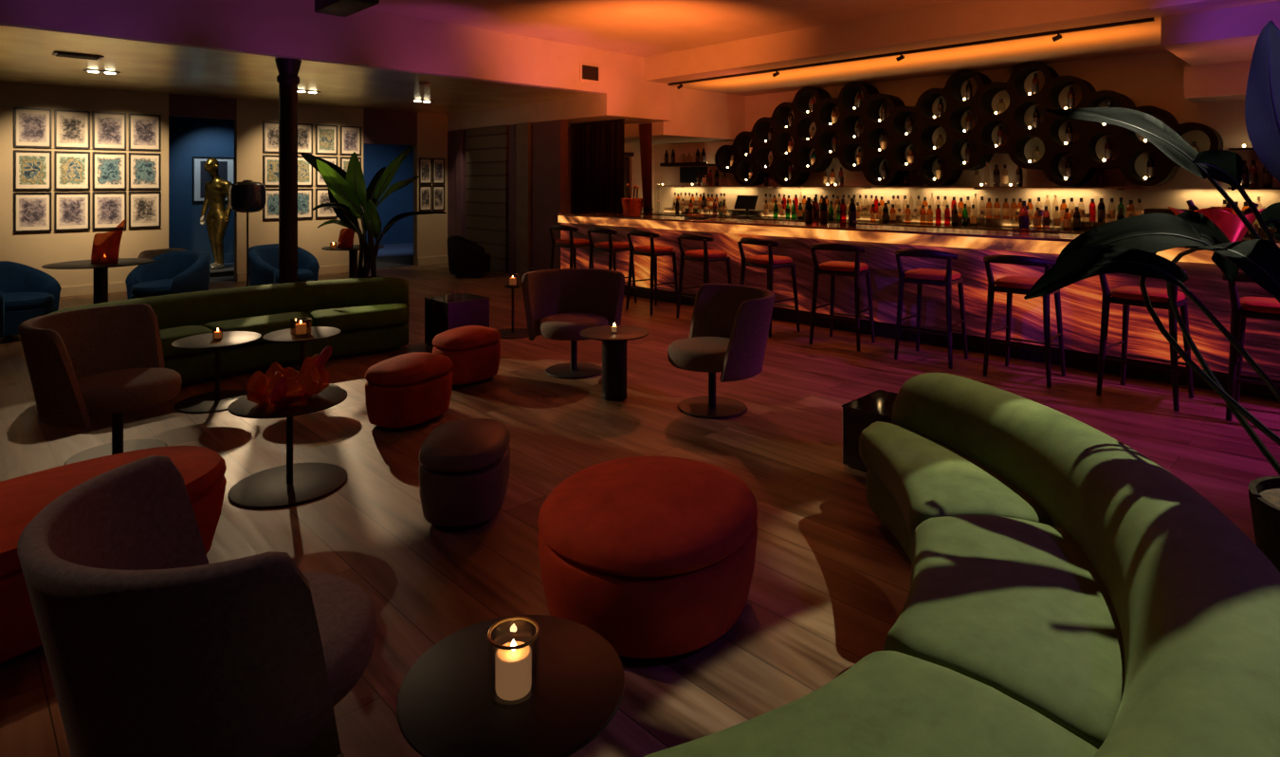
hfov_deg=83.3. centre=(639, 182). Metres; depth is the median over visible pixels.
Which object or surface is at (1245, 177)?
bottle
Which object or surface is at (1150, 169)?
bottle
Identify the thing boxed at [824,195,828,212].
bottle
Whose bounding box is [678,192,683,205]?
bottle
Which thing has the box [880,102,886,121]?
bottle
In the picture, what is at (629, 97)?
wall
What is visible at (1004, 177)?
bottle
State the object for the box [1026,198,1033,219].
bottle
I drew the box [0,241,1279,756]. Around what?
floor
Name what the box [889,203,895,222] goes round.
bottle
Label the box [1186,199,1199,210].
bottle
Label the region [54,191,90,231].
framed print
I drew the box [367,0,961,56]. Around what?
ceiling
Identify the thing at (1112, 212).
bottle
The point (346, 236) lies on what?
vase
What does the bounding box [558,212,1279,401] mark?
bar counter
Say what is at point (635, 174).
wall
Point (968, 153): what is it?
bottle
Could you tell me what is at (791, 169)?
bottle
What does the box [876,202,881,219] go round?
bottle
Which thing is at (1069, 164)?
bottle
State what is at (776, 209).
bottle
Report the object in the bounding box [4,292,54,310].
seat cushion
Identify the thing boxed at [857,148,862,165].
bottle
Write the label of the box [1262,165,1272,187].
bottle
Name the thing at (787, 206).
bottle
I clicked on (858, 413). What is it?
table
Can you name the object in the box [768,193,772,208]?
bottle
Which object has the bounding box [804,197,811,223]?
bottle
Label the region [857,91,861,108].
bottle
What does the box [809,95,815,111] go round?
bottle
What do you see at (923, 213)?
bottle
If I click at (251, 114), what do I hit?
wall
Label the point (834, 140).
bottle
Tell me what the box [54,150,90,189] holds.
framed print
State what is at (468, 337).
cushion
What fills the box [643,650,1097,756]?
seat cushion
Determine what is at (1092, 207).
bottle
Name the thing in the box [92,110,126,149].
framed print
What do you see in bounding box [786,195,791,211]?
bottle
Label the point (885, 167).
bottle
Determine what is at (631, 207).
bucket
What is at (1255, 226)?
bottle
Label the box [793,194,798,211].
bottle
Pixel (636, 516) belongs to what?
cushion
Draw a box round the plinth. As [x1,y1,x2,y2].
[209,264,234,276]
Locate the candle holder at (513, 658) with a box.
[487,615,539,708]
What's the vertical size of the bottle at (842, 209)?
0.293 m
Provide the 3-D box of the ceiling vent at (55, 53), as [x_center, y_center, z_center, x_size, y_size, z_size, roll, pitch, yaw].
[-5.790,-1.308,7.416,0.400,0.023,0.220,0,0,-44]
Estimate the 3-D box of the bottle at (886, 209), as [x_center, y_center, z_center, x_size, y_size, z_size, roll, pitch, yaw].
[3.698,0.448,10.831,0.082,0.303,0.083,0,0,38]
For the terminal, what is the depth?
12.61 m
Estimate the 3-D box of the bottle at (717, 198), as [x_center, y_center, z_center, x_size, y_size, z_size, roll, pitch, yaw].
[1.437,0.348,13.494,0.087,0.283,0.086,0,0,21]
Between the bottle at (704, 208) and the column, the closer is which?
the column
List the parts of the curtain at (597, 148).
rod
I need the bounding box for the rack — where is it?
[714,61,1223,185]
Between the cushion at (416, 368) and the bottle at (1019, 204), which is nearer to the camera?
the cushion at (416, 368)
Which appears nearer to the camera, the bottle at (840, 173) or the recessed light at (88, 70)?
the recessed light at (88, 70)
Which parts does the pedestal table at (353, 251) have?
post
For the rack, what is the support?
attached to the wall at (1154, 79)
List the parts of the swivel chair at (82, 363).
backrest, post, seat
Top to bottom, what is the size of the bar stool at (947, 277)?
0.987 m
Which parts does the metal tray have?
plate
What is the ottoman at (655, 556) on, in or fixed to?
on the floor
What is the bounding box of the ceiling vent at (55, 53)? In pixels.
[52,51,103,60]
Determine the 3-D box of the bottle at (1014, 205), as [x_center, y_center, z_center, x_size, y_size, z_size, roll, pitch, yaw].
[5.092,0.348,9.802,0.086,0.283,0.087,0,0,25]
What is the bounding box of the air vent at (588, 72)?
[579,61,600,84]
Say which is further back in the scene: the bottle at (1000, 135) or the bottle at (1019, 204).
the bottle at (1000, 135)
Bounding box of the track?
[668,17,1154,89]
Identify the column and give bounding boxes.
[274,57,301,283]
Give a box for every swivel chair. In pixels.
[17,455,376,756]
[18,303,182,464]
[521,268,624,378]
[667,283,775,419]
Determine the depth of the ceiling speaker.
6.67 m
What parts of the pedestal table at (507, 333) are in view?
post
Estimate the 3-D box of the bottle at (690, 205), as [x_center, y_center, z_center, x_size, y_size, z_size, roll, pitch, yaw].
[0.959,0.458,13.595,0.087,0.283,0.086,0,0,-8]
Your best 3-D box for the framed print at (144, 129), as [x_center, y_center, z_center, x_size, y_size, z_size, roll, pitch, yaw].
[-7.182,-0.735,10.439,0.385,0.525,0.028,0,0,-44]
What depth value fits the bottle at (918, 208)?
10.69 m
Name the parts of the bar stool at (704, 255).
leg, rail, seat, leg, seat frame, leg, leg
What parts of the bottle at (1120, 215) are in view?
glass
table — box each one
[41,257,155,303]
[171,330,261,413]
[228,384,347,508]
[262,326,341,387]
[321,244,383,277]
[396,614,624,756]
[423,292,490,346]
[497,284,528,338]
[580,325,648,401]
[841,389,897,472]
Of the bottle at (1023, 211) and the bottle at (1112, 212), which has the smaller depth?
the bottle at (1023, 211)
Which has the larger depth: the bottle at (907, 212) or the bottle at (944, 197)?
the bottle at (907, 212)
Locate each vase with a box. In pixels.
[91,219,126,264]
[337,219,358,248]
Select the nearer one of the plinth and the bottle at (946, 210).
the bottle at (946, 210)
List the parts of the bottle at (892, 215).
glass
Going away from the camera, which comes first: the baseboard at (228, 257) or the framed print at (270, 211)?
the framed print at (270, 211)
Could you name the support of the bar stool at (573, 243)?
on the floor
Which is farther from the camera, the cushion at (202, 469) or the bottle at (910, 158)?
the bottle at (910, 158)
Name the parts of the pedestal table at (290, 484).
post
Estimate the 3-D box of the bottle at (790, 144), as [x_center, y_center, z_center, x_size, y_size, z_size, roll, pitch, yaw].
[2.563,-0.622,12.249,0.087,0.283,0.086,0,0,-44]
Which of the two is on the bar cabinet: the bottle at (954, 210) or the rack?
the bottle at (954, 210)
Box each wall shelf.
[659,161,715,166]
[1227,147,1279,189]
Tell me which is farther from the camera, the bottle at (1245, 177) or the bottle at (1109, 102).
the bottle at (1109, 102)
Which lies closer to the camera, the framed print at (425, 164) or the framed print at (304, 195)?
the framed print at (304, 195)
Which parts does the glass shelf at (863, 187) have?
pane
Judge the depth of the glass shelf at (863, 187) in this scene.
10.60 m
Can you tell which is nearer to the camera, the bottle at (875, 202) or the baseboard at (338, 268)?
the bottle at (875, 202)
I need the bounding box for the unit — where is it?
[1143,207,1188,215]
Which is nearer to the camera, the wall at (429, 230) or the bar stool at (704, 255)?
the bar stool at (704, 255)
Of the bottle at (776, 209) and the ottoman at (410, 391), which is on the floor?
the ottoman at (410, 391)
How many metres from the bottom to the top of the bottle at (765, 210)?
0.303 m
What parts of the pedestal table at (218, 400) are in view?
post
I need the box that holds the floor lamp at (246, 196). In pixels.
[228,180,266,286]
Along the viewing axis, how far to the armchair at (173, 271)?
8.25 m
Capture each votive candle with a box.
[214,328,221,338]
[290,316,310,333]
[508,273,518,285]
[610,323,617,331]
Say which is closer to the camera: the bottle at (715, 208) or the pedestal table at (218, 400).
the pedestal table at (218, 400)
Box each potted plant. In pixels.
[299,144,446,278]
[1024,20,1279,571]
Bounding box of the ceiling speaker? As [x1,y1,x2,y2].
[314,0,379,17]
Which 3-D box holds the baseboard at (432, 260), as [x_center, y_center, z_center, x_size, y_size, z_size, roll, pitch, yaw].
[-3.921,1.470,13.633,0.630,0.160,0.030,0,0,-44]
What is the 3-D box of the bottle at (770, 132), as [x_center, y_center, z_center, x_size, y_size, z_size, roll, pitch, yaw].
[2.277,-0.855,12.541,0.082,0.303,0.083,0,0,37]
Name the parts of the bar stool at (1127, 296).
leg, leg, seat, seat frame, foot rail, leg, leg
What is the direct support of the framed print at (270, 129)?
attached to the wall at (251, 114)
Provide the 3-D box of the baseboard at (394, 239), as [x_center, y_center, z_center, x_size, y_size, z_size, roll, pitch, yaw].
[-6.906,1.447,17.848,6.100,0.194,0.030,0,0,-44]
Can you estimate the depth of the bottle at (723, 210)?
13.01 m
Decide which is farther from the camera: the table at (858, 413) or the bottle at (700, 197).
the bottle at (700, 197)
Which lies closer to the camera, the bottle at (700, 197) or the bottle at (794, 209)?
the bottle at (794, 209)
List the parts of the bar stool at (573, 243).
leg, rail, seat frame, leg, seat, leg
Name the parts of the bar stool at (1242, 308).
leg, rail, leg, seat, seat frame, foot rail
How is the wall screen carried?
attached to the wall at (1154, 79)
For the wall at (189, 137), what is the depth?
13.54 m
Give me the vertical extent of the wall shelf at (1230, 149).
0.460 m
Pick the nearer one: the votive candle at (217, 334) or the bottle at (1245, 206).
the votive candle at (217, 334)
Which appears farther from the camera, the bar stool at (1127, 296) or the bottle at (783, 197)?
the bottle at (783, 197)
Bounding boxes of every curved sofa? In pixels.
[46,276,409,385]
[643,372,1279,756]
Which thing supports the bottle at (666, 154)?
on the wall shelf at (704, 163)
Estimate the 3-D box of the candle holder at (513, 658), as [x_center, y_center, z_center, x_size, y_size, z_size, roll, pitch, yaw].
[-0.273,1.034,1.556,0.112,0.132,0.112,0,0,-44]
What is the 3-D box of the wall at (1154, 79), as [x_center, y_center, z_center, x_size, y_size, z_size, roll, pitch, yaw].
[5.338,-0.200,9.843,0.200,3.500,14.600,0,0,-44]
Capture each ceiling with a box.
[0,25,598,114]
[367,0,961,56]
[671,84,751,95]
[677,16,1169,95]
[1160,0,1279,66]
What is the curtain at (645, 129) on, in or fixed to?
hanging from the wall at (629, 97)
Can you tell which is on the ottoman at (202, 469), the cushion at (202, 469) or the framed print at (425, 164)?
the cushion at (202, 469)
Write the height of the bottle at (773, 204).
0.283 m
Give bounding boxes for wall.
[0,81,168,286]
[168,116,234,255]
[234,98,363,281]
[363,108,447,266]
[363,144,413,237]
[447,50,671,130]
[447,119,567,274]
[567,128,654,213]
[624,86,745,145]
[654,51,1279,226]
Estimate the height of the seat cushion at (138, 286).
0.128 m
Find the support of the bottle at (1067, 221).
on the bar cabinet
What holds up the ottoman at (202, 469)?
on the floor
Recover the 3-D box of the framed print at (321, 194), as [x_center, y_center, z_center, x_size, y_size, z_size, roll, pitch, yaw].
[-5.332,0.340,12.251,0.360,0.500,0.028,0,0,-44]
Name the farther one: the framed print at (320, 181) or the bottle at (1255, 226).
the framed print at (320, 181)
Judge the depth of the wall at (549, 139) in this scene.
11.76 m
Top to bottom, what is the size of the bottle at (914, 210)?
0.223 m
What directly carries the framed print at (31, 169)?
attached to the wall at (35, 249)
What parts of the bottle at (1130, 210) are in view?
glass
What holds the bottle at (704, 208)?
on the bar cabinet
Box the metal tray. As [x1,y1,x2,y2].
[683,214,710,219]
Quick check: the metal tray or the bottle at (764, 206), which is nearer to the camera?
the metal tray
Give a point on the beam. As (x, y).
(963, 21)
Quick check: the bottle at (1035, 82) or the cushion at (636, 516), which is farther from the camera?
the bottle at (1035, 82)
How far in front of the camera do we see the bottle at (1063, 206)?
9.34 m
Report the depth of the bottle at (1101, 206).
9.00 m
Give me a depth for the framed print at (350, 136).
12.54 m
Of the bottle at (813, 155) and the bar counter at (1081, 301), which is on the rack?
the bottle at (813, 155)
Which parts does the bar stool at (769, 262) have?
leg, rail, seat, seat frame, leg, foot rail, leg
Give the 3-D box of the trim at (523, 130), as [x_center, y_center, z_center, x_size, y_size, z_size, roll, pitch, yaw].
[-1.944,0.275,12.021,0.060,2.550,0.340,0,0,-44]
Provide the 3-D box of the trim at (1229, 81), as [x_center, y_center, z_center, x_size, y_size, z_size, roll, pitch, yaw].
[8.271,-1.125,6.347,0.700,0.350,5.500,0,0,-44]
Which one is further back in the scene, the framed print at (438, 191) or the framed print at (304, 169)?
the framed print at (438, 191)
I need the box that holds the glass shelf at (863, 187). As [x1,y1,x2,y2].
[674,185,1147,190]
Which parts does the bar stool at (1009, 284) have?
leg, leg, seat, rail, seat frame, foot rail, leg, leg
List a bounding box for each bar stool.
[548,224,594,269]
[586,226,637,302]
[625,229,677,314]
[676,233,731,318]
[737,237,800,336]
[808,242,875,350]
[894,248,968,368]
[982,254,1065,386]
[1096,270,1193,411]
[1222,272,1279,420]
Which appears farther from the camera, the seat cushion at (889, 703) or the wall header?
the wall header
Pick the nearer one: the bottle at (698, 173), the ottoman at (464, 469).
the ottoman at (464, 469)
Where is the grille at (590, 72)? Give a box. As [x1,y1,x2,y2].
[582,64,598,80]
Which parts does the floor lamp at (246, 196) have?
stem, lamp shade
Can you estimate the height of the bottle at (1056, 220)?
0.303 m
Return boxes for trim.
[456,128,463,237]
[516,122,530,275]
[1150,0,1279,17]
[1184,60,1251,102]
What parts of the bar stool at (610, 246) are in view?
leg, rail, seat frame, leg, seat, leg, leg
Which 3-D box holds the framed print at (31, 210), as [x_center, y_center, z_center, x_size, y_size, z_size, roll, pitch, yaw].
[-8.072,0.385,9.568,0.385,0.525,0.028,0,0,-44]
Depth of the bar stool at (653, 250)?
8.73 m
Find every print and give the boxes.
[13,107,51,147]
[13,149,51,189]
[13,192,51,232]
[54,109,90,148]
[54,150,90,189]
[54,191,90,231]
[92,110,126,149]
[92,151,126,189]
[92,191,126,229]
[128,112,161,150]
[128,152,161,189]
[128,191,161,228]
[192,156,234,201]
[262,121,278,152]
[262,154,278,185]
[262,188,278,219]
[297,123,312,153]
[297,155,312,185]
[297,188,312,219]
[315,124,337,154]
[315,156,337,185]
[315,188,337,218]
[340,125,361,155]
[340,156,361,172]
[343,161,348,172]
[419,157,432,183]
[419,184,432,210]
[432,158,444,183]
[432,184,444,210]
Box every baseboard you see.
[59,281,127,297]
[210,253,234,263]
[237,262,364,281]
[366,234,413,244]
[417,255,448,266]
[529,267,543,272]
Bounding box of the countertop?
[558,212,1279,247]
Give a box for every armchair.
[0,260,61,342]
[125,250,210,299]
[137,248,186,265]
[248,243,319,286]
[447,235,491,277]
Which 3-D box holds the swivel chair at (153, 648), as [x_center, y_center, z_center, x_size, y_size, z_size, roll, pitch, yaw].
[-1.038,1.151,1.724,0.737,0.799,0.733,0,0,-3]
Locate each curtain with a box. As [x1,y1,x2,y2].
[569,118,624,213]
[639,123,653,215]
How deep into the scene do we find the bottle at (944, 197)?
10.40 m
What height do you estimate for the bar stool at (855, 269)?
0.987 m
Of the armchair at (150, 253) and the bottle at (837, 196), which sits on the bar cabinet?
the bottle at (837, 196)
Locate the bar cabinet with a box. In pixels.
[641,207,1279,243]
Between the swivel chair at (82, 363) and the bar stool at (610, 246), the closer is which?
the swivel chair at (82, 363)
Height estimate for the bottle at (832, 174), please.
0.283 m
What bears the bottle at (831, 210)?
on the bar cabinet
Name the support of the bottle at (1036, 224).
on the bar cabinet
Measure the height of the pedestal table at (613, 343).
0.470 m
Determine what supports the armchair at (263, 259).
on the floor
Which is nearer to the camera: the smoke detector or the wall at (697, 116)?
the smoke detector
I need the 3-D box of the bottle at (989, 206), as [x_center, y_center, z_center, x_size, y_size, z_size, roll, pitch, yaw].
[4.861,0.348,10.016,0.087,0.283,0.086,0,0,28]
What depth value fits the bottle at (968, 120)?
10.11 m
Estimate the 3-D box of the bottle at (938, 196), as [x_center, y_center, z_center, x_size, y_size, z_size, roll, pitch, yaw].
[4.354,0.338,10.509,0.079,0.303,0.078,0,0,7]
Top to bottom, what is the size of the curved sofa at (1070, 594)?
0.655 m
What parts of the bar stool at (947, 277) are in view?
leg, leg, rail, seat, seat frame, foot rail, leg, leg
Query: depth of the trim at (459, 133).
13.43 m
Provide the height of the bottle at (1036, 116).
0.303 m
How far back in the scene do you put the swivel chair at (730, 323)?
4.84 m
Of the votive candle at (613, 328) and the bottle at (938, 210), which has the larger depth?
the bottle at (938, 210)
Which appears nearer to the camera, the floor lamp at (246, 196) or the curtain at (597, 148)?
the floor lamp at (246, 196)
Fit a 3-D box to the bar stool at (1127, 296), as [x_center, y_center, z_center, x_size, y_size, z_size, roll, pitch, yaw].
[3.663,1.058,5.212,0.493,0.987,0.540,0,0,-39]
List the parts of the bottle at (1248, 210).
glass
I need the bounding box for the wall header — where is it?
[0,0,606,93]
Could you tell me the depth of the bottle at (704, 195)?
13.68 m
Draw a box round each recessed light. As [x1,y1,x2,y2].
[82,69,120,73]
[297,89,320,92]
[410,99,434,102]
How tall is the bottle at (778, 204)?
0.303 m
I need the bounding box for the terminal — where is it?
[733,195,758,217]
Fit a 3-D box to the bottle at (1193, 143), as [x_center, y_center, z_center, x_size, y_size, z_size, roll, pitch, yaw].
[6.406,-0.369,8.323,0.108,0.223,0.110,0,0,37]
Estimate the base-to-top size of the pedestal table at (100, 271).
0.740 m
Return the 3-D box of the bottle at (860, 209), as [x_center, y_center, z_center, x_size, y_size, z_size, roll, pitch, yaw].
[3.489,0.338,11.400,0.078,0.303,0.079,0,0,-41]
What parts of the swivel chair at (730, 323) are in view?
seat, post, backrest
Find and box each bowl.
[246,345,332,406]
[1168,206,1264,241]
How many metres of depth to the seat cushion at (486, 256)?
11.90 m
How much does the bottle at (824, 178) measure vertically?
0.303 m
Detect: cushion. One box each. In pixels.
[0,445,226,576]
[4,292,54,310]
[130,278,172,295]
[159,325,214,358]
[198,311,312,347]
[275,268,312,282]
[306,303,407,331]
[365,351,452,385]
[418,418,510,472]
[432,325,500,349]
[482,252,491,260]
[537,456,757,576]
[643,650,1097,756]
[859,420,1053,541]
[883,514,1125,749]
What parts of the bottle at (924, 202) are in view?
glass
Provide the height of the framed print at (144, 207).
0.525 m
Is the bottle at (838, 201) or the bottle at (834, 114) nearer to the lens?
the bottle at (838, 201)
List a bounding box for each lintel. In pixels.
[168,93,237,119]
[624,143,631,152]
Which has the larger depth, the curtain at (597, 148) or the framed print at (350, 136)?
the framed print at (350, 136)
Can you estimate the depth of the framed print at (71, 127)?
9.85 m
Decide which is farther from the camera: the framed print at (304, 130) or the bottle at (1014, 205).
the framed print at (304, 130)
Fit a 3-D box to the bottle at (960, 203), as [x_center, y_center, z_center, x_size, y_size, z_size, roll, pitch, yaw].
[4.588,0.348,10.283,0.087,0.283,0.086,0,0,37]
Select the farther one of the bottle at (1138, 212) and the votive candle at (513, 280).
the bottle at (1138, 212)
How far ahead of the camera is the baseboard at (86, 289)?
9.95 m
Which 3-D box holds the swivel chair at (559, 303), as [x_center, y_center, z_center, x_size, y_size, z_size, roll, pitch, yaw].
[-0.554,1.151,6.018,0.737,0.799,0.733,0,0,38]
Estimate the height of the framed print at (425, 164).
0.480 m
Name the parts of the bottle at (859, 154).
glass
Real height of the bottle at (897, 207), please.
0.303 m
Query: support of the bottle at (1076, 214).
on the bar cabinet
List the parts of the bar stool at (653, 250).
leg, rail, leg, seat, seat frame, leg, foot rail, leg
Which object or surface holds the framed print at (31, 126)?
attached to the wall at (35, 249)
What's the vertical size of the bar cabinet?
1.060 m
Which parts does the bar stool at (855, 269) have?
leg, leg, rail, seat, seat frame, foot rail, leg, leg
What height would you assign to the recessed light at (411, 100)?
0.025 m
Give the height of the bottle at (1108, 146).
0.303 m
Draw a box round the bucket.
[621,198,643,216]
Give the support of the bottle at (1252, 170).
on the wall shelf at (1230, 149)
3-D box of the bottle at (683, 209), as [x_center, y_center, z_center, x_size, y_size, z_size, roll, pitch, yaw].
[0.824,0.448,13.771,0.078,0.303,0.079,0,0,5]
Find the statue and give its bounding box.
[200,158,232,269]
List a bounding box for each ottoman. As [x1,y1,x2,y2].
[0,445,226,669]
[365,351,452,431]
[418,418,510,530]
[432,325,500,387]
[537,456,757,662]
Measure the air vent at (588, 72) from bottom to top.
0.280 m
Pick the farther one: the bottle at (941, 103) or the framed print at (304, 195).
the framed print at (304, 195)
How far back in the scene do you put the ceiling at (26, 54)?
8.99 m
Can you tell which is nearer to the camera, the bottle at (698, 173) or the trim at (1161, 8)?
the trim at (1161, 8)
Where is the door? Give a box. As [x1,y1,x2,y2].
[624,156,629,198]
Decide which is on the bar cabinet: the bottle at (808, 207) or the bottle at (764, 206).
the bottle at (764, 206)
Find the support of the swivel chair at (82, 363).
on the floor
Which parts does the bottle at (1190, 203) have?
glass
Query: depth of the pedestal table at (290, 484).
3.64 m
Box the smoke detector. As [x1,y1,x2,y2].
[419,81,430,86]
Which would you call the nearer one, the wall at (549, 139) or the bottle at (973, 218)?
the bottle at (973, 218)
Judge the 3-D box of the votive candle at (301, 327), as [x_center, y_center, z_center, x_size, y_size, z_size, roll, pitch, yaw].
[-2.483,1.050,5.266,0.110,0.110,0.110,0,0,-44]
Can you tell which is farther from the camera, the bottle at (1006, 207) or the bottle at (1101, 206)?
the bottle at (1006, 207)
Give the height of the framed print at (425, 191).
0.480 m
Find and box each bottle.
[664,149,668,163]
[671,149,675,162]
[675,198,679,214]
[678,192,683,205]
[680,198,685,214]
[688,200,693,215]
[690,193,694,208]
[695,147,699,162]
[696,169,700,185]
[698,193,701,208]
[701,147,705,162]
[701,192,706,208]
[702,169,706,182]
[703,199,707,212]
[705,193,710,208]
[708,169,712,185]
[709,194,713,208]
[713,199,717,216]
[714,169,718,185]
[714,194,718,209]
[718,201,723,216]
[721,199,726,215]
[749,165,752,179]
[763,193,767,207]
[764,200,767,215]
[768,125,772,141]
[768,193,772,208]
[771,194,777,211]
[773,200,778,218]
[776,193,781,208]
[780,200,785,215]
[782,194,786,211]
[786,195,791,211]
[786,200,789,219]
[787,138,793,153]
[788,110,793,126]
[788,163,793,179]
[791,200,796,219]
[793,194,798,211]
[797,202,803,219]
[802,195,806,212]
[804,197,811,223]
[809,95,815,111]
[811,150,816,164]
[811,197,819,223]
[820,197,827,224]
[822,167,827,185]
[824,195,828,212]
[828,201,833,220]
[829,168,835,185]
[832,108,837,124]
[832,134,838,152]
[835,195,840,213]
[837,201,840,220]
[838,166,843,185]
[839,198,846,225]
[848,198,856,225]
[856,119,861,137]
[856,201,859,219]
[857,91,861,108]
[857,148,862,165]
[858,194,862,214]
[863,194,868,211]
[870,203,876,222]
[873,195,878,212]
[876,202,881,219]
[878,196,884,214]
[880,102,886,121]
[880,131,886,148]
[881,161,887,180]
[882,202,888,222]
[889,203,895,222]
[895,195,900,212]
[902,195,906,212]
[904,204,911,223]
[907,115,913,134]
[907,146,914,164]
[913,208,919,224]
[915,195,921,212]
[919,204,926,224]
[921,197,928,211]
[926,204,932,224]
[934,195,941,213]
[935,159,942,177]
[935,204,941,224]
[937,97,943,117]
[942,196,946,213]
[944,204,950,225]
[950,196,956,217]
[951,203,957,225]
[957,197,964,217]
[962,203,968,225]
[965,111,971,132]
[965,143,971,164]
[966,79,971,100]
[966,196,970,218]
[969,204,976,222]
[978,196,985,214]
[986,198,992,218]
[993,164,1000,186]
[993,198,1000,219]
[997,125,1004,146]
[1002,164,1007,182]
[1002,198,1009,219]
[1010,198,1017,219]
[1015,165,1023,186]
[1016,198,1022,219]
[1019,200,1028,234]
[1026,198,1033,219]
[1031,73,1039,94]
[1032,107,1040,128]
[1033,207,1041,229]
[1037,209,1046,235]
[1042,205,1049,229]
[1053,205,1060,230]
[1060,199,1067,220]
[1062,207,1071,230]
[1065,122,1073,145]
[1065,156,1072,180]
[1067,87,1075,109]
[1068,197,1075,217]
[1073,206,1080,231]
[1078,197,1084,221]
[1088,198,1096,221]
[1097,198,1105,221]
[1104,137,1112,162]
[1106,101,1113,125]
[1108,198,1115,218]
[1116,207,1124,219]
[1117,197,1124,214]
[1126,200,1134,217]
[1135,198,1143,215]
[1146,154,1154,180]
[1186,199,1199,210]
[1190,141,1196,146]
[1221,201,1232,213]
[1240,160,1248,187]
[1241,201,1248,210]
[1242,201,1258,214]
[1248,160,1258,187]
[1248,223,1258,234]
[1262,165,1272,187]
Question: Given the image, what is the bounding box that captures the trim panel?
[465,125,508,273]
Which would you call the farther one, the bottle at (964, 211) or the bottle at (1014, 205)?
the bottle at (964, 211)
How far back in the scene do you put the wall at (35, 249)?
9.84 m
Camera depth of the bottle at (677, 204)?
13.81 m
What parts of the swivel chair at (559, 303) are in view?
backrest, seat, post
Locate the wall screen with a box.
[679,166,707,182]
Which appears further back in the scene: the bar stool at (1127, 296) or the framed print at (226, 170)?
the framed print at (226, 170)
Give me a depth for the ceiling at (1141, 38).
9.32 m
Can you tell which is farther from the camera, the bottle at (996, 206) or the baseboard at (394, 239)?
the baseboard at (394, 239)
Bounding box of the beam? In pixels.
[644,0,1158,83]
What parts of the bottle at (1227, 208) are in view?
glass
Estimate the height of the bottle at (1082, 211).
0.303 m
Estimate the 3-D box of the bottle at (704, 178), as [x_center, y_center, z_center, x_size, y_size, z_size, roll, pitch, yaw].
[1.223,-0.102,13.647,0.079,0.303,0.078,0,0,-44]

